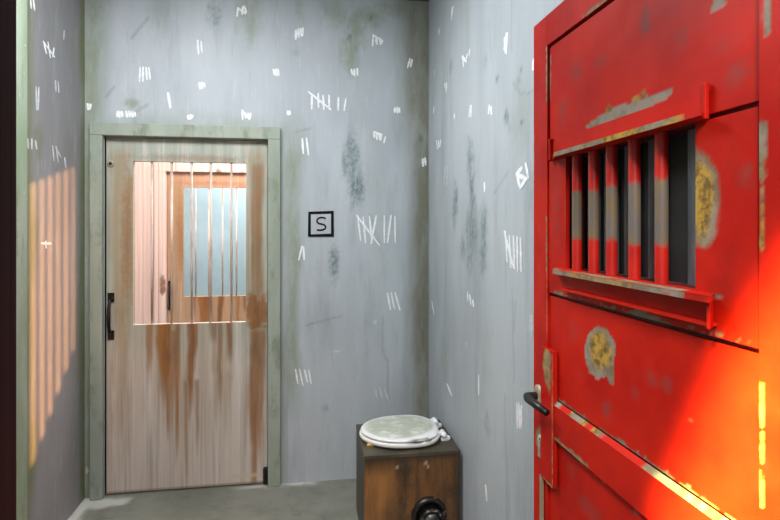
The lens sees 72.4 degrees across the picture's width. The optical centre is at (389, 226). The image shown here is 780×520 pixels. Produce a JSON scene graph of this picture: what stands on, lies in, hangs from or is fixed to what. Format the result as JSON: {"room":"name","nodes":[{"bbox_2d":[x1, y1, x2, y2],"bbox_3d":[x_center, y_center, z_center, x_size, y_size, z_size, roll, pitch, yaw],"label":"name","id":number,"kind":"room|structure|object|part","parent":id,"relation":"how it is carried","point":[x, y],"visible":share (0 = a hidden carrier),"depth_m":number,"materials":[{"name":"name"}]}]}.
{"room":"prison interior","nodes":[
{"label":"prison interior","id":0,"kind":"room"},
{"bbox_2d":[27,0,84,519],"bbox_3d":[-1.510,0.065,1.518,0.102,2.870,2.870,0,0,-9],"label":"wall","id":1,"kind":"structure","parent":0,"point":[55,28],"depth_m":2.59,"materials":[{"name":"grey paint"}]},
{"bbox_2d":[16,0,26,519],"bbox_3d":[-1.531,0.065,2.125,0.050,2.870,0.235,0,0,-9],"label":"door frame","id":2,"kind":"structure","parent":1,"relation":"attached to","point":[21,5],"depth_m":2.19,"materials":[{"name":"green paint"}]},
{"bbox_2d":[135,162,153,323],"bbox_3d":[-1.281,0.050,4.918,2.800,2.900,0.084,0,0,-9],"label":"wall","id":3,"kind":"structure","parent":0,"point":[142,169],"depth_m":4.73,"materials":[{"name":"brown wood"}]},
{"bbox_2d":[154,162,245,322],"bbox_3d":[-1.551,0.460,4.812,1.090,2.080,0.040,0,0,-9],"label":"door frame","id":4,"kind":"structure","parent":3,"relation":"attached to","point":[161,169],"depth_m":4.72,"materials":[{"name":"brown wood"}]},
{"bbox_2d":[167,172,245,322],"bbox_3d":[-1.555,0.497,4.829,0.879,1.990,0.084,0,0,-9],"label":"door","id":5,"kind":"structure","parent":3,"relation":"in","point":[181,303],"depth_m":4.79,"materials":[{"name":"orange wood"}]},
{"bbox_3d":[-1.962,0.615,4.748,0.034,0.262,0.053,0,0,-9],"label":"handle","id":6,"kind":"part","parent":5,"relation":"part of","materials":[{"name":"black metal"}]},
{"bbox_2d":[68,478,357,519],"bbox_3d":[-0.039,1.550,2.474,3.307,0.100,9.300,0,0,-9],"label":"floor","id":7,"kind":"structure","parent":0,"point":[329,499],"depth_m":2.88,"materials":[{"name":"concrete"}]},
{"bbox_2d":[356,415,459,519],"bbox_3d":[0.082,1.248,2.626,0.456,0.504,0.491,0,0,-9],"label":"toilet","id":8,"kind":"object","parent":7,"relation":"on","point":[408,466],"visible":1,"depth_m":2.49,"materials":[{"name":"brown wood"}]},
{"bbox_3d":[-0.141,1.284,2.646,0.016,0.432,0.382,0,0,-9],"label":"panel","id":9,"kind":"part","parent":8,"relation":"part of","materials":[{"name":"brown wood"}]},
{"bbox_3d":[0.047,1.030,2.672,0.400,0.021,0.356,0,0,-9],"label":"seat","id":10,"kind":"part","parent":8,"relation":"part of","materials":[{"name":"white plastic"}]},
{"bbox_3d":[0.047,1.006,2.672,0.388,0.021,0.345,0,0,-9],"label":"lid","id":11,"kind":"part","parent":8,"relation":"part of","materials":[{"name":"white plastic"}]},
{"bbox_3d":[0.105,1.284,2.484,0.451,0.432,0.016,0,0,-9],"label":"panel","id":12,"kind":"part","parent":8,"relation":"part of","materials":[{"name":"brown wood"}]},
{"bbox_2d":[184,187,245,295],"bbox_3d":[-1.436,0.025,5.898,2.800,2.950,1.900,0,0,-9],"label":"wall","id":13,"kind":"structure","parent":0,"point":[202,193],"depth_m":6.64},
{"bbox_2d":[85,0,427,497],"bbox_3d":[-0.734,0.065,3.143,2.141,2.870,0.103,0,0,-9],"label":"wall","id":14,"kind":"structure","parent":0,"point":[344,83],"depth_m":3.15,"materials":[{"name":"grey paint"}]},
{"bbox_2d":[90,122,280,500],"bbox_3d":[-1.151,0.463,3.076,1.025,2.074,0.165,0,0,-9],"label":"door frame","id":15,"kind":"structure","parent":14,"relation":"attached to","point":[98,130],"depth_m":2.99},
{"bbox_2d":[106,137,267,493],"bbox_3d":[-1.147,0.497,3.035,0.880,1.990,0.084,0,0,-9],"label":"door","id":16,"kind":"structure","parent":14,"relation":"in","point":[187,403],"depth_m":3.04,"materials":[{"name":"rusty metal"},{"name":"pale paint"}]},
{"bbox_3d":[-1.555,0.500,2.955,0.034,0.262,0.053,0,0,-9],"label":"handle","id":17,"kind":"part","parent":16,"relation":"part of","materials":[{"name":"black metal"}]},
{"bbox_2d":[308,211,333,236],"bbox_3d":[-0.407,-0.018,3.142,0.152,0.152,0.006,0,0,-9],"label":"sign","id":18,"kind":"object","parent":14,"relation":"attached to","point":[320,223],"visible":1,"depth_m":3.14,"materials":[{"name":"black paint"}]},
{"bbox_3d":[-0.407,-0.016,3.143,0.138,0.142,0.004,0,0,-9],"label":"panel","id":19,"kind":"part","parent":18,"relation":"part of","materials":[{"name":"white paper"}]},
{"bbox_2d":[428,0,563,519],"bbox_3d":[0.504,0.065,1.836,0.102,2.870,2.870,0,0,-9],"label":"wall","id":20,"kind":"structure","parent":0,"point":[481,52],"depth_m":2.22,"materials":[{"name":"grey paint"}]},
{"bbox_3d":[-0.289,0.065,0.319,2.141,2.870,0.120,0,0,-9],"label":"wall","id":21,"kind":"structure","parent":0,"visible":0},
{"bbox_2d":[0,0,15,519],"bbox_3d":[0.127,0.455,0.382,0.880,2.090,0.135,0,0,-9],"label":"door frame","id":22,"kind":"structure","parent":21,"relation":"attached to","point":[7,7],"depth_m":0.38,"materials":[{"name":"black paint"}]},
{"bbox_2d":[523,0,779,519],"bbox_3d":[0.430,0.495,0.922,0.108,1.986,0.827,0,0,-9],"label":"door","id":23,"kind":"structure","parent":21,"relation":"in","point":[655,395],"depth_m":0.87,"materials":[{"name":"red paint"}]},
{"bbox_3d":[0.348,0.411,1.243,0.046,0.022,0.115,0,0,-9],"label":"lever handle","id":24,"kind":"part","parent":23,"relation":"part of","materials":[{"name":"black metal"}]},
{"bbox_3d":[0.362,0.529,1.287,0.006,0.052,0.024,0,0,-9],"label":"keyhole plate","id":25,"kind":"part","parent":23,"relation":"part of","materials":[{"name":"metal"}]},
{"bbox_3d":[0.370,0.440,1.241,0.011,0.311,0.063,0,0,-9],"label":"lock plate","id":26,"kind":"part","parent":23,"relation":"part of","materials":[{"name":"red paint"}]},
{"bbox_3d":[0.425,-0.463,0.964,0.018,0.071,0.596,0,0,-9],"label":"rail","id":27,"kind":"part","parent":23,"relation":"part of","materials":[{"name":"red metal"}]},
{"bbox_3d":[0.427,0.891,0.963,0.012,0.807,0.586,0,0,-9],"label":"panel","id":28,"kind":"part","parent":23,"relation":"part of","materials":[{"name":"red paint"}]},
{"bbox_3d":[0.423,0.439,0.943,0.018,0.086,0.551,0,0,-9],"label":"cross rail","id":29,"kind":"part","parent":23,"relation":"part of","materials":[{"name":"red metal"}]},
{"bbox_3d":[0.426,0.001,0.963,0.014,0.306,0.586,0,0,-9],"label":"window plate","id":30,"kind":"part","parent":23,"relation":"part of","materials":[{"name":"red paint"}]},
{"bbox_3d":[0.427,-0.290,0.963,0.012,0.260,0.586,0,0,-9],"label":"panel","id":31,"kind":"part","parent":23,"relation":"part of","materials":[{"name":"red paint"}]},
{"bbox_3d":[0.427,0.278,0.963,0.012,0.232,0.586,0,0,-9],"label":"panel","id":32,"kind":"part","parent":23,"relation":"part of","materials":[{"name":"red paint"}]}
]}

